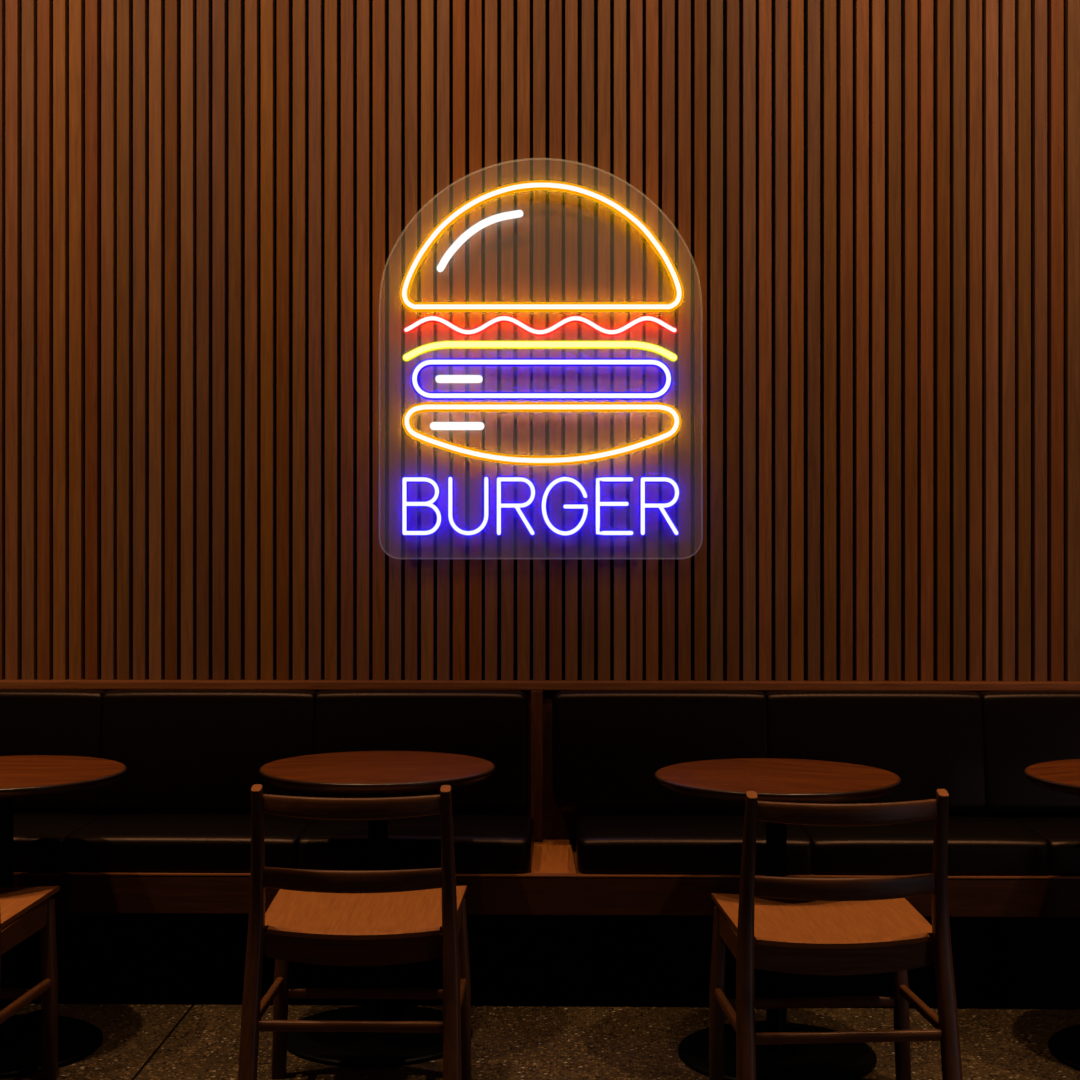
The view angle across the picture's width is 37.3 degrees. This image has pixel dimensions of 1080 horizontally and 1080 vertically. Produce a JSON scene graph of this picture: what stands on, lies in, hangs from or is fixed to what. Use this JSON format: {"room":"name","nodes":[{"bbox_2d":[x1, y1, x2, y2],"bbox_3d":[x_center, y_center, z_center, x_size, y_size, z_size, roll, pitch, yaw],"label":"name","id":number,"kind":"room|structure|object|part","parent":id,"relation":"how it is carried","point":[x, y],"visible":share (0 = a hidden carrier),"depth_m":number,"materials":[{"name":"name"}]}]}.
{"room":"eatery","nodes":[
{"label":"eatery","id":0,"kind":"room"},
{"bbox_2d":[0,0,1079,681],"bbox_3d":[0.098,-1.224,5.324,11.000,5.200,0.150,0,0,1],"label":"wall","id":1,"kind":"structure","parent":0,"point":[215,215],"depth_m":5.26,"materials":[{"name":"brown wood"}]},
{"bbox_2d":[402,476,442,535],"bbox_3d":[-0.379,-0.110,5.218,0.130,0.191,0.084,0,0,1],"label":"letter","id":2,"kind":"object","parent":1,"relation":"attached to","point":[430,503],"depth_m":5.18,"materials":[{"name":"glass"}]},
{"bbox_2d":[447,476,489,535],"bbox_3d":[-0.230,-0.110,5.215,0.136,0.191,0.084,0,0,1],"label":"sign","id":3,"kind":"object","parent":1,"relation":"attached to","point":[450,480],"depth_m":5.18,"materials":[{"name":"glass"}]},
{"bbox_2d":[437,210,522,271],"bbox_3d":[-0.193,-0.967,5.214,0.275,0.196,0.084,0,0,1],"label":"sign","id":4,"kind":"object","parent":1,"relation":"attached to","point":[490,220],"depth_m":5.17,"materials":[{"name":"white glass"}]},
{"bbox_2d":[496,476,535,535],"bbox_3d":[-0.077,-0.110,5.212,0.126,0.191,0.084,0,0,1],"label":"letter","id":5,"kind":"object","parent":1,"relation":"attached to","point":[518,506],"depth_m":5.17,"materials":[{"name":"glass"}]},
{"bbox_2d":[403,341,677,361],"bbox_3d":[0.002,-0.609,5.211,0.885,0.066,0.084,0,0,1],"label":"sign","id":6,"kind":"object","parent":1,"relation":"attached to","point":[438,345],"depth_m":5.17,"materials":[{"name":"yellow glass"}]},
{"bbox_2d":[402,358,680,464],"bbox_3d":[0.005,-0.415,5.211,0.898,0.343,0.084,0,0,1],"label":"sign","id":7,"kind":"object","parent":1,"relation":"attached to","point":[632,447],"depth_m":5.17,"materials":[{"name":"glass"}]},
{"bbox_2d":[400,181,683,335],"bbox_3d":[0.006,-0.909,5.211,0.914,0.498,0.084,0,0,1],"label":"sign","id":8,"kind":"object","parent":1,"relation":"attached to","point":[624,212],"depth_m":5.17,"materials":[{"name":"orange glass"}]},
{"bbox_2d":[541,476,588,536],"bbox_3d":[0.081,-0.108,5.209,0.152,0.194,0.084,0,0,1],"label":"sign","id":9,"kind":"object","parent":1,"relation":"attached to","point":[567,506],"depth_m":5.17,"materials":[{"name":"glass"}]},
{"bbox_2d":[595,476,633,535],"bbox_3d":[0.241,-0.110,5.206,0.123,0.190,0.084,0,0,1],"label":"letter","id":10,"kind":"object","parent":1,"relation":"attached to","point":[605,479],"depth_m":5.17,"materials":[{"name":"glass"}]},
{"bbox_2d":[639,476,679,535],"bbox_3d":[0.386,-0.110,5.204,0.129,0.190,0.084,0,0,1],"label":"letter","id":11,"kind":"object","parent":1,"relation":"attached to","point":[643,505],"depth_m":5.17,"materials":[{"name":"glass"}]},
{"bbox_2d":[0,996,1079,1079],"bbox_3d":[0.055,1.416,2.999,11.000,0.080,4.800,0,0,1],"label":"floor","id":12,"kind":"structure","parent":0,"point":[145,1038],"depth_m":4.43,"materials":[{"name":"stone"}]},
{"bbox_2d":[0,886,59,1079],"bbox_3d":[-1.503,0.974,3.922,0.522,0.804,0.496,0,0,5],"label":"dining chair","id":13,"kind":"object","parent":12,"relation":"on","point":[24,911],"visible":1,"depth_m":4.07,"materials":[{"name":"brown wood"}]},
{"bbox_3d":[-1.284,0.974,3.717,0.053,0.804,0.121,0,0,5],"label":"leg","id":14,"kind":"part","parent":13,"relation":"part of","materials":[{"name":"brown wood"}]},
{"bbox_3d":[-1.499,0.919,3.973,0.480,0.046,0.395,0,0,5],"label":"seat","id":15,"kind":"part","parent":13,"relation":"part of","materials":[{"name":"brown wood"}]},
{"bbox_3d":[-1.259,1.150,4.097,0.051,0.452,0.061,0,0,5],"label":"leg","id":16,"kind":"part","parent":13,"relation":"part of","materials":[{"name":"brown wood"}]},
{"bbox_2d":[0,755,126,1077],"bbox_3d":[-1.455,1.001,4.335,0.650,0.750,0.650,0,0,1],"label":"pedestal table","id":17,"kind":"object","parent":12,"relation":"on","point":[20,775],"visible":0.94,"depth_m":4.31,"materials":[{"name":"brown wood"}]},
{"bbox_3d":[-1.455,1.365,4.335,0.524,0.022,0.524,0,0,1],"label":"plate","id":18,"kind":"part","parent":17,"relation":"part of","materials":[{"name":"black metal"}]},
{"bbox_2d":[238,784,471,1079],"bbox_3d":[-0.436,0.974,3.912,0.522,0.804,0.496,0,0,2],"label":"dining chair","id":19,"kind":"object","parent":12,"relation":"on","point":[319,917],"visible":1,"depth_m":3.75,"materials":[{"name":"brown wood"}]},
{"bbox_3d":[-0.675,0.974,3.731,0.053,0.804,0.121,0,0,2],"label":"leg","id":20,"kind":"part","parent":19,"relation":"part of","materials":[{"name":"brown wood"}]},
{"bbox_3d":[-0.661,1.150,4.112,0.051,0.452,0.061,0,0,2],"label":"leg","id":21,"kind":"part","parent":19,"relation":"part of","materials":[{"name":"brown wood"}]},
{"bbox_3d":[-0.441,0.621,3.719,0.432,0.053,0.056,0,0,2],"label":"rail","id":22,"kind":"part","parent":19,"relation":"part of","materials":[{"name":"brown wood"}]},
{"bbox_3d":[-0.440,0.795,3.742,0.433,0.052,0.052,0,0,1],"label":"rail","id":23,"kind":"part","parent":19,"relation":"part of","materials":[{"name":"brown wood"}]},
{"bbox_3d":[-0.434,0.919,3.962,0.480,0.046,0.395,0,0,2],"label":"seat","id":24,"kind":"part","parent":19,"relation":"part of","materials":[{"name":"brown wood"}]},
{"bbox_3d":[-0.206,0.974,3.718,0.053,0.804,0.121,0,0,1],"label":"leg","id":25,"kind":"part","parent":19,"relation":"part of","materials":[{"name":"brown wood"}]},
{"bbox_3d":[-0.200,1.150,4.099,0.051,0.452,0.061,0,0,2],"label":"leg","id":26,"kind":"part","parent":19,"relation":"part of","materials":[{"name":"brown wood"}]},
{"bbox_2d":[259,751,494,1066],"bbox_3d":[-0.449,1.001,4.432,0.650,0.750,0.650,0,0,-9],"label":"pedestal table","id":27,"kind":"object","parent":12,"relation":"on","point":[377,774],"visible":0.83,"depth_m":4.36,"materials":[{"name":"brown wood"}]},
{"bbox_3d":[-0.449,1.365,4.432,0.524,0.022,0.524,0,0,-9],"label":"plate","id":28,"kind":"part","parent":27,"relation":"part of","materials":[{"name":"black metal"}]},
{"bbox_2d":[0,679,1079,1000],"bbox_3d":[0.091,0.919,4.962,10.800,0.914,0.628,0,0,1],"label":"frame","id":29,"kind":"object","parent":12,"relation":"on","point":[553,929],"visible":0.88,"depth_m":4.80,"materials":[{"name":"brown wood"}]},
{"bbox_2d":[0,689,533,872],"bbox_3d":[-1.404,0.730,4.955,2.765,0.489,0.531,0,0,1],"label":"banquette","id":30,"kind":"object","parent":29,"relation":"on","point":[180,749],"visible":0.79,"depth_m":5.10,"materials":[{"name":"black leather"}]},
{"bbox_3d":[-0.010,0.732,5.194,0.040,0.486,0.042,0,0,1],"label":"divider post","id":31,"kind":"part","parent":29,"relation":"part of","materials":[{"name":"brown wood"}]},
{"bbox_3d":[0.096,0.475,5.235,10.800,0.026,0.082,0,0,1],"label":"rail","id":32,"kind":"part","parent":29,"relation":"part of","materials":[{"name":"brown wood"}]},
{"bbox_3d":[0.086,1.036,4.664,10.800,0.111,0.030,0,0,1],"label":"rail","id":33,"kind":"part","parent":29,"relation":"part of","materials":[{"name":"brown wood"}]},
{"bbox_2d":[552,690,1079,874],"bbox_3d":[1.447,0.730,4.903,2.822,0.489,0.531,0,0,1],"label":"banquette","id":34,"kind":"object","parent":29,"relation":"on","point":[609,746],"visible":0.88,"depth_m":5.07,"materials":[{"name":"black leather"}]},
{"bbox_2d":[654,758,900,1079],"bbox_3d":[0.631,1.001,4.270,0.650,0.750,0.650,0,0,27],"label":"pedestal table","id":35,"kind":"object","parent":12,"relation":"on","point":[772,779],"visible":0.89,"depth_m":4.22,"materials":[{"name":"brown wood"}]},
{"bbox_3d":[0.631,1.365,4.270,0.524,0.022,0.524,0,0,27],"label":"plate","id":36,"kind":"part","parent":35,"relation":"part of","materials":[{"name":"black metal"}]},
{"bbox_2d":[709,789,962,1079],"bbox_3d":[0.690,0.974,3.832,0.522,0.804,0.496,0,0,-4],"label":"dining chair","id":37,"kind":"object","parent":12,"relation":"on","point":[795,925],"visible":1,"depth_m":3.68,"materials":[{"name":"brown wood"}]},
{"bbox_3d":[0.447,1.150,4.010,0.051,0.452,0.061,0,0,-4],"label":"leg","id":38,"kind":"part","parent":37,"relation":"part of","materials":[{"name":"brown wood"}]},
{"bbox_3d":[0.468,0.974,3.629,0.053,0.804,0.121,0,0,-4],"label":"leg","id":39,"kind":"part","parent":37,"relation":"part of","materials":[{"name":"brown wood"}]},
{"bbox_3d":[0.686,0.919,3.882,0.480,0.046,0.395,0,0,-4],"label":"seat","id":40,"kind":"part","parent":37,"relation":"part of","materials":[{"name":"brown wood"}]},
{"bbox_3d":[0.701,0.795,3.662,0.433,0.052,0.051,0,0,-4],"label":"rail","id":41,"kind":"part","parent":37,"relation":"part of","materials":[{"name":"brown wood"}]},
{"bbox_3d":[0.703,0.621,3.639,0.432,0.053,0.056,0,0,-4],"label":"rail","id":42,"kind":"part","parent":37,"relation":"part of","materials":[{"name":"brown wood"}]},
{"bbox_3d":[0.907,1.150,4.040,0.051,0.452,0.061,0,0,-4],"label":"leg","id":43,"kind":"part","parent":37,"relation":"part of","materials":[{"name":"brown wood"}]},
{"bbox_3d":[0.936,0.974,3.660,0.053,0.804,0.121,0,0,-4],"label":"leg","id":44,"kind":"part","parent":37,"relation":"part of","materials":[{"name":"brown wood"}]},
{"bbox_2d":[1024,759,1079,1070],"bbox_3d":[1.629,1.001,4.265,0.650,0.750,0.650,0,0,-22],"label":"pedestal table","id":45,"kind":"object","parent":12,"relation":"on","point":[1063,776],"visible":1,"depth_m":4.28,"materials":[{"name":"brown wood"}]},
{"bbox_3d":[1.629,1.365,4.265,0.524,0.022,0.524,0,0,-22],"label":"plate","id":46,"kind":"part","parent":45,"relation":"part of","materials":[{"name":"black metal"}]}
]}

